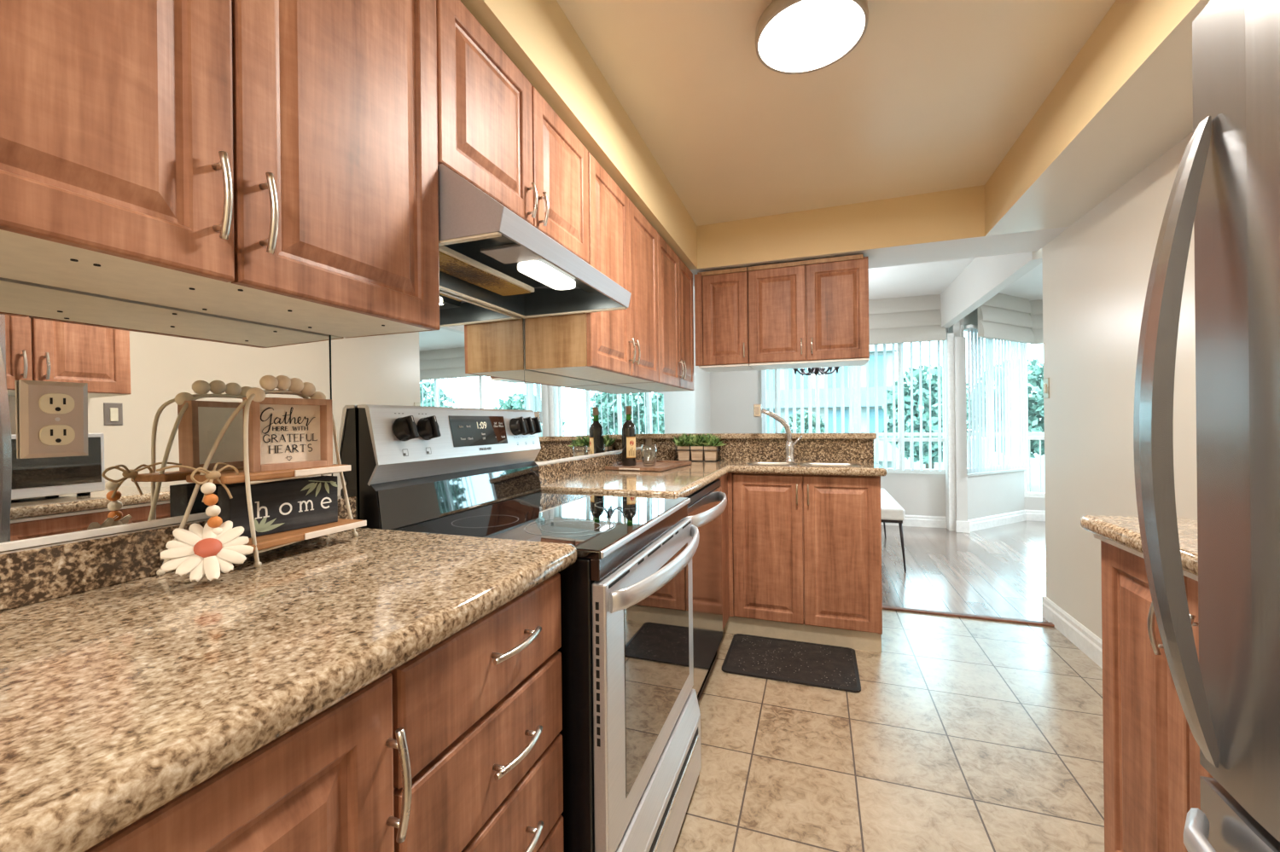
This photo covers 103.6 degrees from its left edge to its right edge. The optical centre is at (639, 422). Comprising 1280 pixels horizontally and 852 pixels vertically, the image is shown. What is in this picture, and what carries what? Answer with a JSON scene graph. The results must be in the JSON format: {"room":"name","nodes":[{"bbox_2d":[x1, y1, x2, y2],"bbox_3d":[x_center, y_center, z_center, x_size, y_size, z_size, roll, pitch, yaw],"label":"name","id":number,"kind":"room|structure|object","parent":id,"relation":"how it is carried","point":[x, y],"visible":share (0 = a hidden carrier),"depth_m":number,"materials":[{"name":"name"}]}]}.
{"room":"kitchen","nodes":[
{"label":"kitchen","id":0,"kind":"room"},
{"bbox_2d":[0,277,695,552],"bbox_3d":[-0.567,-0.063,1.615,0.094,2.430,6.070,-1,0,19],"label":"wall","id":1,"kind":"structure","parent":0,"point":[678,406],"depth_m":3.63,"materials":[{"name":"grey paint"}]},
{"bbox_2d":[0,280,331,552],"bbox_3d":[-0.904,-0.008,0.490,0.015,0.358,1.322,-1,0,19],"label":"mirror panel","id":2,"kind":"object","parent":1,"relation":"attached to","point":[164,385],"visible":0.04,"depth_m":0.78,"materials":[{"name":"silver glass"}]},
{"bbox_2d":[18,379,88,459],"bbox_3d":[-0.820,-0.004,0.707,0.010,0.106,0.066,-1,0,19],"label":"outlet plate","id":3,"kind":"object","parent":2,"relation":"attached to","point":[53,416],"visible":1,"depth_m":0.70,"materials":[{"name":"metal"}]},
{"bbox_2d":[38,393,74,413],"bbox_3d":[-0.817,-0.026,0.706,0.002,0.029,0.035,-1,0,19],"label":"socket","id":4,"kind":"object","parent":3,"relation":"attached to","point":[48,403],"depth_m":0.70,"materials":[{"name":"beige plastic"}]},
{"bbox_2d":[39,424,75,445],"bbox_3d":[-0.816,0.018,0.706,0.002,0.029,0.035,-1,0,19],"label":"socket","id":5,"kind":"object","parent":3,"relation":"attached to","point":[49,434],"depth_m":0.70,"materials":[{"name":"beige plastic"}]},
{"bbox_2d":[0,0,439,338],"bbox_3d":[-0.666,-0.569,0.725,0.297,0.756,0.796,-1,0,19],"label":"upper cabinet","id":6,"kind":"object","parent":1,"relation":"attached to","point":[272,162],"visible":1,"depth_m":0.69,"materials":[{"name":"brown wood"}]},
{"bbox_2d":[329,289,524,528],"bbox_3d":[-0.556,-0.064,1.486,0.010,0.633,0.781,-1,0,19],"label":"mirror panel","id":7,"kind":"object","parent":1,"relation":"attached to","point":[474,359],"visible":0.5,"depth_m":1.42,"materials":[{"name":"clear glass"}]},
{"bbox_2d":[436,0,589,263],"bbox_3d":[-0.412,-0.750,1.452,0.297,0.398,0.744,-1,0,19],"label":"upper cabinet","id":8,"kind":"object","parent":1,"relation":"attached to","point":[497,132],"visible":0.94,"depth_m":1.29,"materials":[{"name":"brown wood"}]},
{"bbox_2d":[437,163,631,319],"bbox_3d":[-0.350,-0.465,1.432,0.420,0.167,0.737,-1,0,19],"label":"range hood","id":9,"kind":"object","parent":8,"relation":"attached to","point":[490,256],"visible":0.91,"depth_m":1.40,"materials":[{"name":"metal"}]},
{"bbox_2d":[459,0,697,269],"bbox_3d":[-0.589,-1.110,0.983,0.306,0.275,4.870,-1,0,19],"label":"soffit","id":10,"kind":"structure","parent":1,"relation":"attached to","point":[537,36],"depth_m":1.68,"materials":[{"name":"beige paint"}]},
{"bbox_2d":[524,151,658,383],"bbox_3d":[-0.152,-0.575,2.183,0.297,0.755,0.803,-1,0,19],"label":"upper cabinet","id":11,"kind":"object","parent":1,"relation":"attached to","point":[619,346],"visible":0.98,"depth_m":1.98,"materials":[{"name":"brown wood"}]},
{"bbox_2d":[523,370,664,465],"bbox_3d":[-0.125,-0.017,2.699,0.015,0.358,1.785,-1,0,19],"label":"mirror panel","id":12,"kind":"object","parent":1,"relation":"attached to","point":[578,419],"visible":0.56,"depth_m":2.32,"materials":[{"name":"silver glass"}]},
{"bbox_2d":[611,232,694,392],"bbox_3d":[0.110,-0.578,2.924,0.297,0.755,0.764,-1,0,19],"label":"upper cabinet","id":13,"kind":"object","parent":1,"relation":"attached to","point":[675,279],"visible":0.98,"depth_m":2.81,"materials":[{"name":"brown wood"}]},
{"bbox_2d":[649,439,651,448],"bbox_3d":[0.687,0.619,3.035,1.309,1.040,0.084,-1,0,19],"label":"wall","id":14,"kind":"structure","parent":0,"point":[650,440],"depth_m":3.21,"materials":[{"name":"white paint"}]},
{"bbox_2d":[693,301,710,433],"bbox_3d":[0.539,-0.075,5.387,0.110,2.430,1.780,-1,0,19],"label":"wall","id":15,"kind":"structure","parent":0,"point":[701,377],"depth_m":5.67,"materials":[{"name":"grey paint"}]},
{"bbox_2d":[709,327,948,517],"bbox_3d":[2.064,-0.092,5.740,2.530,2.430,0.100,-1,0,19],"label":"wall","id":16,"kind":"structure","parent":0,"point":[733,394],"depth_m":5.94,"materials":[{"name":"grey paint"}]},
{"bbox_2d":[765,332,948,474],"bbox_3d":[2.354,-0.187,5.648,1.920,1.485,0.060,-1,0,19],"label":"window","id":17,"kind":"structure","parent":16,"relation":"in","point":[898,439],"depth_m":5.46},
{"bbox_2d":[761,341,941,471],"bbox_3d":[2.287,-0.194,5.534,1.848,1.430,0.068,-1,0,19],"label":"vertical blind","id":18,"kind":"object","parent":17,"relation":"attached to","point":[770,371],"visible":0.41,"depth_m":5.48,"materials":[{"name":"plastic"}]},
{"bbox_2d":[881,515,946,528],"bbox_3d":[2.052,1.065,5.686,2.500,0.118,0.018,-1,0,19],"label":"baseboard","id":19,"kind":"structure","parent":16,"relation":"attached to","point":[910,520],"depth_m":5.34,"materials":[{"name":"white wood"}]},
{"bbox_2d":[556,0,1115,226],"bbox_3d":[0.355,-1.308,0.649,2.500,0.100,4.870,-1,0,19],"label":"ceiling","id":20,"kind":"structure","parent":0,"point":[933,96],"depth_m":1.93,"materials":[{"name":"paint"}]},
{"bbox_2d":[755,0,868,74],"bbox_3d":[0.522,-1.220,1.547,0.329,0.080,0.329,-1,0,19],"label":"ceiling lamp","id":21,"kind":"object","parent":20,"relation":"attached to","point":[793,37],"visible":1,"depth_m":1.53,"materials":[{"name":"white glass"}]},
{"bbox_2d":[693,257,1042,301],"bbox_3d":[3.455,-1.372,4.327,6.500,0.100,3.330,-1,0,19],"label":"ceiling","id":22,"kind":"structure","parent":0,"point":[932,278],"depth_m":4.69,"materials":[{"name":"white paint"}]},
{"bbox_2d":[792,366,839,376],"bbox_3d":[1.580,-0.859,4.529,0.401,0.885,0.388,-1,0,19],"label":"chandelier","id":23,"kind":"object","parent":22,"relation":"hanging from","point":[814,370],"visible":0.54,"depth_m":4.51,"materials":[{"name":"brown metal"}]},
{"bbox_2d":[868,294,946,344],"bbox_3d":[2.244,-1.069,5.456,1.860,0.480,0.059,-1,0,19],"label":"window valance","id":24,"kind":"object","parent":22,"relation":"hanging from","point":[916,318],"visible":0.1,"depth_m":5.26,"materials":[{"name":"fabric"}]},
{"bbox_2d":[940,248,1042,328],"bbox_3d":[2.739,-1.139,4.066,0.080,0.350,2.360,-1,0,19],"label":"beam","id":25,"kind":"structure","parent":22,"relation":"attached to","point":[984,277],"depth_m":3.91,"materials":[{"name":"grey paint"}]},
{"bbox_2d":[977,293,1034,343],"bbox_3d":[3.784,-1.086,5.190,0.973,0.480,0.059,-1,0,-28],"label":"window valance","id":26,"kind":"object","parent":22,"relation":"hanging from","point":[1005,317],"visible":0.88,"depth_m":5.17,"materials":[{"name":"fabric"}]},
{"bbox_2d":[1029,299,1043,344],"bbox_3d":[5.556,-1.105,5.029,2.750,0.480,0.059,-1,0,19],"label":"window valance","id":27,"kind":"object","parent":22,"relation":"hanging from","point":[1037,305],"visible":0.17,"depth_m":5.46,"materials":[{"name":"fabric"}]},
{"bbox_2d":[673,520,1104,851],"bbox_3d":[2.606,1.167,1.842,6.500,0.100,8.600,-1,0,19],"label":"floor","id":28,"kind":"structure","parent":0,"point":[962,735],"depth_m":1.83,"materials":[{"name":"tile"}]},
{"bbox_2d":[84,673,412,851],"bbox_3d":[-0.579,0.717,0.456,0.556,0.870,0.429,-1,0,19],"label":"base cabinet","id":29,"kind":"object","parent":28,"relation":"on","point":[325,784],"visible":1,"depth_m":0.48,"materials":[{"name":"brown wood"}]},
{"bbox_2d":[0,496,576,851],"bbox_3d":[-0.611,0.224,0.448,0.580,0.113,1.336,-1,0,19],"label":"countertop","id":30,"kind":"structure","parent":29,"relation":"on","point":[125,688],"depth_m":0.54,"materials":[{"name":"stone"}]},
{"bbox_2d":[156,375,366,575],"bbox_3d":[-0.660,0.077,0.918,0.118,0.328,0.309,-1,0,19],"label":"tiered stand","id":31,"kind":"object","parent":30,"relation":"on","point":[296,386],"visible":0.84,"depth_m":0.89,"materials":[{"name":"beige wood"}]},
{"bbox_2d":[156,462,253,581],"bbox_3d":[-0.676,0.149,0.776,0.149,0.165,0.106,-1,0,37],"label":"garland","id":32,"kind":"object","parent":31,"relation":"hanging from","point":[212,549],"visible":1,"depth_m":0.76,"materials":[{"name":"white paint"}]},
{"bbox_2d":[193,538,221,558],"bbox_3d":[-0.648,0.189,0.755,0.029,0.027,0.033,-1,0,19],"label":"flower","id":33,"kind":"object","parent":32,"relation":"on","point":[203,548],"depth_m":0.75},
{"bbox_2d":[186,464,348,484],"bbox_3d":[-0.669,0.093,0.924,0.098,0.013,0.227,-1,0,19],"label":"shelf","id":34,"kind":"object","parent":31,"relation":"attached to","point":[226,478],"depth_m":0.87,"materials":[{"name":"brown wood"}]},
{"bbox_2d":[217,476,337,538],"bbox_3d":[-0.666,0.155,0.939,0.041,0.092,0.185,-1,0,26],"label":"block sign","id":35,"kind":"object","parent":31,"relation":"on","point":[281,506],"visible":0.92,"depth_m":0.92,"materials":[{"name":"black paint"}]},
{"bbox_2d":[242,397,332,472],"bbox_3d":[-0.648,0.021,0.933,0.033,0.130,0.137,-1,0,27],"label":"gather sign","id":36,"kind":"object","parent":31,"relation":"on","point":[284,433],"visible":0.99,"depth_m":0.93,"materials":[{"name":"brown wood"}]},
{"bbox_2d":[244,518,362,552],"bbox_3d":[-0.655,0.207,0.937,0.112,0.012,0.240,-1,0,19],"label":"shelf","id":37,"kind":"object","parent":31,"relation":"attached to","point":[266,543],"depth_m":0.91,"materials":[{"name":"brown wood"}]},
{"bbox_2d":[389,573,563,851],"bbox_3d":[-0.439,0.716,0.852,0.556,0.870,0.406,-1,0,19],"label":"base cabinet","id":38,"kind":"object","parent":28,"relation":"on","point":[479,711],"visible":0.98,"depth_m":0.74,"materials":[{"name":"brown wood"}]},
{"bbox_2d":[357,404,701,851],"bbox_3d":[-0.205,0.551,1.395,0.692,1.194,0.717,-1,0,19],"label":"electric range","id":39,"kind":"object","parent":28,"relation":"on","point":[631,732],"visible":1,"depth_m":1.21,"materials":[{"name":"silver metal"}]},
{"bbox_2d":[391,491,690,559],"bbox_3d":[-0.220,0.259,1.397,0.566,0.019,0.713,-1,0,19],"label":"cooktop","id":40,"kind":"object","parent":39,"relation":"in","point":[600,526],"depth_m":1.29,"materials":[{"name":"glass"}]},
{"bbox_2d":[686,479,727,703],"bbox_3d":[0.044,0.712,2.132,0.615,0.868,0.795,-1,0,19],"label":"dishwasher","id":41,"kind":"object","parent":28,"relation":"on","point":[706,505],"visible":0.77,"depth_m":2.08,"materials":[{"name":"silver metal"}]},
{"bbox_2d":[721,634,861,692],"bbox_3d":[0.717,1.131,2.399,0.592,0.012,0.423,-1,0,19],"label":"floor mat","id":42,"kind":"object","parent":28,"relation":"on","point":[820,666],"visible":1,"depth_m":2.36,"materials":[{"name":"black rubber"}]},
{"bbox_2d":[717,472,882,652],"bbox_3d":[0.805,0.703,2.606,0.805,0.868,0.595,-1,0,19],"label":"base cabinet","id":43,"kind":"object","parent":28,"relation":"on","point":[801,554],"visible":0.94,"depth_m":2.58,"materials":[{"name":"brown wood"}]},
{"bbox_2d":[538,432,887,497],"bbox_3d":[0.460,0.168,2.366,1.334,0.201,1.532,-1,0,19],"label":"countertop","id":44,"kind":"structure","parent":43,"relation":"on","point":[588,475],"depth_m":2.58,"materials":[{"name":"stone"}]},
{"bbox_2d":[605,459,691,471],"bbox_3d":[0.042,0.224,2.614,0.330,0.018,0.444,-1,0,25],"label":"serving tray","id":45,"kind":"object","parent":44,"relation":"on","point":[660,466],"visible":0.88,"depth_m":2.54,"materials":[{"name":"brown wood"}]},
{"bbox_2d":[621,406,636,466],"bbox_3d":[-0.058,0.071,2.608,0.076,0.309,0.076,-1,0,19],"label":"wine bottle","id":46,"kind":"object","parent":45,"relation":"on","point":[628,431],"visible":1,"depth_m":2.58,"materials":[{"name":"black glass"}]},
{"bbox_2d":[641,445,657,466],"bbox_3d":[0.047,0.172,2.587,0.080,0.103,0.080,-1,0,19],"label":"tumbler","id":47,"kind":"object","parent":45,"relation":"on","point":[642,445],"visible":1,"depth_m":2.58,"materials":[{"name":"clear glass"}]},
{"bbox_2d":[669,433,725,461],"bbox_3d":[0.343,0.147,2.969,0.343,0.166,0.165,-1,0,19],"label":"planter","id":48,"kind":"object","parent":44,"relation":"on","point":[706,445],"visible":0.99,"depth_m":2.96,"materials":[{"name":"brown wood"}]},
{"bbox_2d":[753,404,802,462],"bbox_3d":[0.767,0.062,2.827,0.269,0.328,0.078,-1,0,-1],"label":"kitchen faucet","id":49,"kind":"object","parent":44,"relation":"on","point":[758,410],"visible":1,"depth_m":2.81,"materials":[{"name":"silver metal"}]},
{"bbox_2d":[746,462,861,466],"bbox_3d":[0.866,0.326,2.686,0.577,0.206,0.192,-1,0,19],"label":"sink","id":50,"kind":"object","parent":44,"relation":"in","point":[748,463],"visible":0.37,"depth_m":2.73,"materials":[{"name":"metal"}]},
{"bbox_2d":[880,488,906,571],"bbox_3d":[1.993,0.887,4.401,0.420,0.474,1.220,-1,0,19],"label":"upholstered bench","id":51,"kind":"object","parent":28,"relation":"on","point":[892,512],"visible":0.45,"depth_m":3.80,"materials":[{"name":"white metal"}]},
{"bbox_2d":[1093,534,1213,851],"bbox_3d":[1.252,0.697,0.817,0.611,0.871,0.608,-1,0,19],"label":"base cabinet","id":52,"kind":"object","parent":28,"relation":"on","point":[1153,770],"visible":0.47,"depth_m":1.05,"materials":[{"name":"brown wood"}]},
{"bbox_2d":[1080,515,1198,575],"bbox_3d":[1.258,0.239,0.823,0.631,0.038,0.636,-1,0,19],"label":"countertop","id":53,"kind":"structure","parent":52,"relation":"on","point":[1125,531],"depth_m":1.06,"materials":[{"name":"stone"}]},
{"bbox_2d":[1133,0,1279,851],"bbox_3d":[0.914,0.295,0.165,0.826,1.642,0.818,-1,0,19],"label":"refrigerator","id":54,"kind":"object","parent":28,"relation":"on","point":[1226,185],"visible":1,"depth_m":0.60,"materials":[{"name":"metal"}]},
{"bbox_2d":[948,320,967,521],"bbox_3d":[3.284,-0.105,5.209,0.095,2.430,0.290,-1,0,19],"label":"wall column","id":55,"kind":"structure","parent":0,"point":[960,392],"depth_m":5.07,"materials":[{"name":"grey paint"}]},
{"bbox_2d":[955,521,970,533],"bbox_3d":[3.248,1.053,5.063,0.120,0.115,0.018,-1,0,19],"label":"baseboard","id":56,"kind":"structure","parent":55,"relation":"attached to","point":[961,526],"depth_m":5.05,"materials":[{"name":"white wood"}]},
{"bbox_2d":[882,605,1054,627],"bbox_3d":[1.850,1.120,2.920,0.918,0.012,0.040,-1,0,19],"label":"trim","id":57,"kind":"structure","parent":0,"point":[885,608],"depth_m":2.89,"materials":[{"name":"brown wood"}]},
{"bbox_2d":[960,308,977,325],"bbox_3d":[5.125,-1.175,5.277,3.761,0.330,0.736,-1,0,6],"label":"wall bay header","id":58,"kind":"structure","parent":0,"point":[972,318],"depth_m":5.19,"materials":[{"name":"grey paint"}]},
{"bbox_2d":[967,471,1024,520],"bbox_3d":[3.778,0.825,5.408,1.133,0.560,0.100,-1,0,-28],"label":"wall","id":59,"kind":"structure","parent":0,"point":[988,495],"depth_m":5.35,"materials":[{"name":"grey paint"}]},
{"bbox_2d":[943,332,955,531],"bbox_3d":[3.201,0.101,5.202,0.060,2.020,0.140,-1,0,19],"label":"trim","id":60,"kind":"structure","parent":59,"relation":"attached to","point":[949,342],"depth_m":5.14,"materials":[{"name":"white wood"}]},
{"bbox_2d":[960,325,1020,473],"bbox_3d":[3.762,-0.238,5.416,1.133,1.515,0.060,-1,0,-28],"label":"window","id":61,"kind":"structure","parent":59,"relation":"in","point":[965,329],"depth_m":5.62,"materials":[{"name":"white plastic"}]},
{"bbox_2d":[966,325,1028,473],"bbox_3d":[3.777,-0.236,5.288,1.199,1.480,0.040,-1,0,-28],"label":"vertical blind","id":62,"kind":"object","parent":61,"relation":"attached to","point":[978,374],"visible":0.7,"depth_m":5.26,"materials":[{"name":"plastic"}]},
{"bbox_2d":[967,510,1026,531],"bbox_3d":[3.809,1.045,5.356,1.133,0.118,0.018,-1,0,-28],"label":"baseboard","id":63,"kind":"structure","parent":59,"relation":"attached to","point":[978,524],"depth_m":5.34,"materials":[{"name":"white wood"}]},
{"bbox_2d":[967,468,1026,477],"bbox_3d":[3.775,0.532,5.408,1.153,0.025,0.140,-1,0,-28],"label":"cap","id":64,"kind":"object","parent":59,"relation":"on","point":[1014,469],"visible":0.59,"depth_m":5.34,"materials":[{"name":"white wood"}]},
{"bbox_2d":[1024,496,1045,511],"bbox_3d":[5.647,0.954,5.222,2.810,0.260,0.100,-1,0,19],"label":"wall","id":65,"kind":"structure","parent":0,"point":[1031,503],"depth_m":5.61,"materials":[{"name":"grey paint"}]},
{"bbox_2d":[1021,343,1045,497],"bbox_3d":[5.638,-0.096,5.232,2.810,1.840,0.060,-1,0,19],"label":"window","id":66,"kind":"structure","parent":65,"relation":"in","point":[1030,438],"depth_m":5.66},
{"bbox_2d":[1025,510,1045,521],"bbox_3d":[5.623,1.025,5.168,2.800,0.118,0.018,-1,0,19],"label":"baseboard","id":67,"kind":"structure","parent":65,"relation":"attached to","point":[1032,515],"depth_m":5.59,"materials":[{"name":"white wood"}]},
{"bbox_2d":[1041,132,1197,639],"bbox_3d":[1.498,-0.086,0.425,0.090,2.430,5.200,-1,0,19],"label":"wall","id":68,"kind":"structure","parent":0,"point":[1096,271],"depth_m":2.33,"materials":[{"name":"white paint"}]},
{"bbox_2d":[694,267,754,372],"bbox_3d":[0.565,-0.663,3.351,0.337,0.618,0.360,-1,0,19],"label":"upper cabinet","id":69,"kind":"object","parent":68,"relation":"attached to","point":[721,297],"visible":1,"depth_m":3.21,"materials":[{"name":"brown wood"}]},
{"bbox_2d":[747,254,869,370],"bbox_3d":[1.054,-0.669,3.178,0.692,0.618,0.360,-1,0,19],"label":"upper cabinet","id":70,"kind":"object","parent":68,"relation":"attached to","point":[814,313],"visible":1,"depth_m":3.03,"materials":[{"name":"brown wood"}]},
{"bbox_2d":[689,185,1068,286],"bbox_3d":[1.204,-1.170,3.144,2.251,0.355,0.400,-1,0,19],"label":"soffit","id":71,"kind":"structure","parent":68,"relation":"attached to","point":[945,225],"depth_m":2.93,"materials":[{"name":"beige paint"}]},
{"bbox_2d":[1041,596,1045,616],"bbox_3d":[2.379,1.062,2.886,0.118,0.115,0.018,-1,0,19],"label":"baseboard","id":72,"kind":"structure","parent":68,"relation":"attached to","point":[1043,597],"depth_m":2.91,"materials":[{"name":"white wood"}]},
{"bbox_2d":[1042,378,1049,399],"bbox_3d":[2.302,-0.192,2.856,0.011,0.115,0.070,-1,0,19],"label":"light switch","id":73,"kind":"object","parent":68,"relation":"attached to","point":[1046,381],"visible":1,"depth_m":2.84,"materials":[{"name":"beige plastic"}]},
{"bbox_2d":[1042,596,1102,669],"bbox_3d":[1.976,1.065,1.905,0.018,0.118,2.100,-1,0,19],"label":"baseboard","id":74,"kind":"structure","parent":68,"relation":"attached to","point":[1084,639],"depth_m":2.54,"materials":[{"name":"white wood"}]},
{"bbox_2d":[984,0,1210,236],"bbox_3d":[1.216,-1.130,0.346,0.368,0.275,4.870,-1,0,19],"label":"soffit","id":75,"kind":"structure","parent":68,"relation":"attached to","point":[1125,100],"depth_m":1.76,"materials":[{"name":"beige paint"}]},
{"label":"outside","id":76,"kind":"structure","parent":0,"visible":0},
{"bbox_2d":[873,432,1044,492],"bbox_3d":[4.414,0.723,6.531,12.000,1.150,1.350,-1,0,19],"label":"balcony railing","id":77,"kind":"object","parent":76,"point":[879,433],"visible":0.06,"depth_m":7.19,"materials":[{"name":"white metal"}]},
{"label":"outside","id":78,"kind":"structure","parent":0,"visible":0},
{"bbox_2d":[896,439,1045,493],"bbox_3d":[24.633,2.925,42.724,140.000,0.100,83.050,-1,0,19],"label":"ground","id":79,"kind":"structure","parent":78,"point":[1034,462],"depth_m":32.59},
{"bbox_2d":[780,409,824,432],"bbox_3d":[8.075,1.189,24.729,2.443,3.756,2.485,-1,0,19],"label":"tree","id":80,"kind":"object","parent":79,"relation":"on","point":[798,413],"visible":0.12,"depth_m":24.14,"materials":[{"name":"green plant"}]},
{"bbox_2d":[766,343,898,468],"bbox_3d":[1.291,-6.619,38.330,31.500,19.500,10.800,-1,0,19],"label":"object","id":81,"kind":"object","parent":79,"relation":"on","point":[888,346],"visible":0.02,"depth_m":29.33,"materials":[{"name":"white plastic"}]},
{"bbox_2d":[882,363,975,469],"bbox_3d":[12.144,0.277,21.175,3.634,5.485,3.603,-1,0,19],"label":"tree","id":82,"kind":"object","parent":79,"relation":"on","point":[925,379],"visible":0.39,"depth_m":20.49,"materials":[{"name":"green plant"}]},
{"bbox_2d":[970,358,1044,458],"bbox_3d":[17.087,0.006,22.605,4.237,5.916,4.233,-1,0,19],"label":"tree","id":83,"kind":"object","parent":79,"relation":"on","point":[1035,382],"visible":0.2,"depth_m":21.55,"materials":[{"name":"green plant"}]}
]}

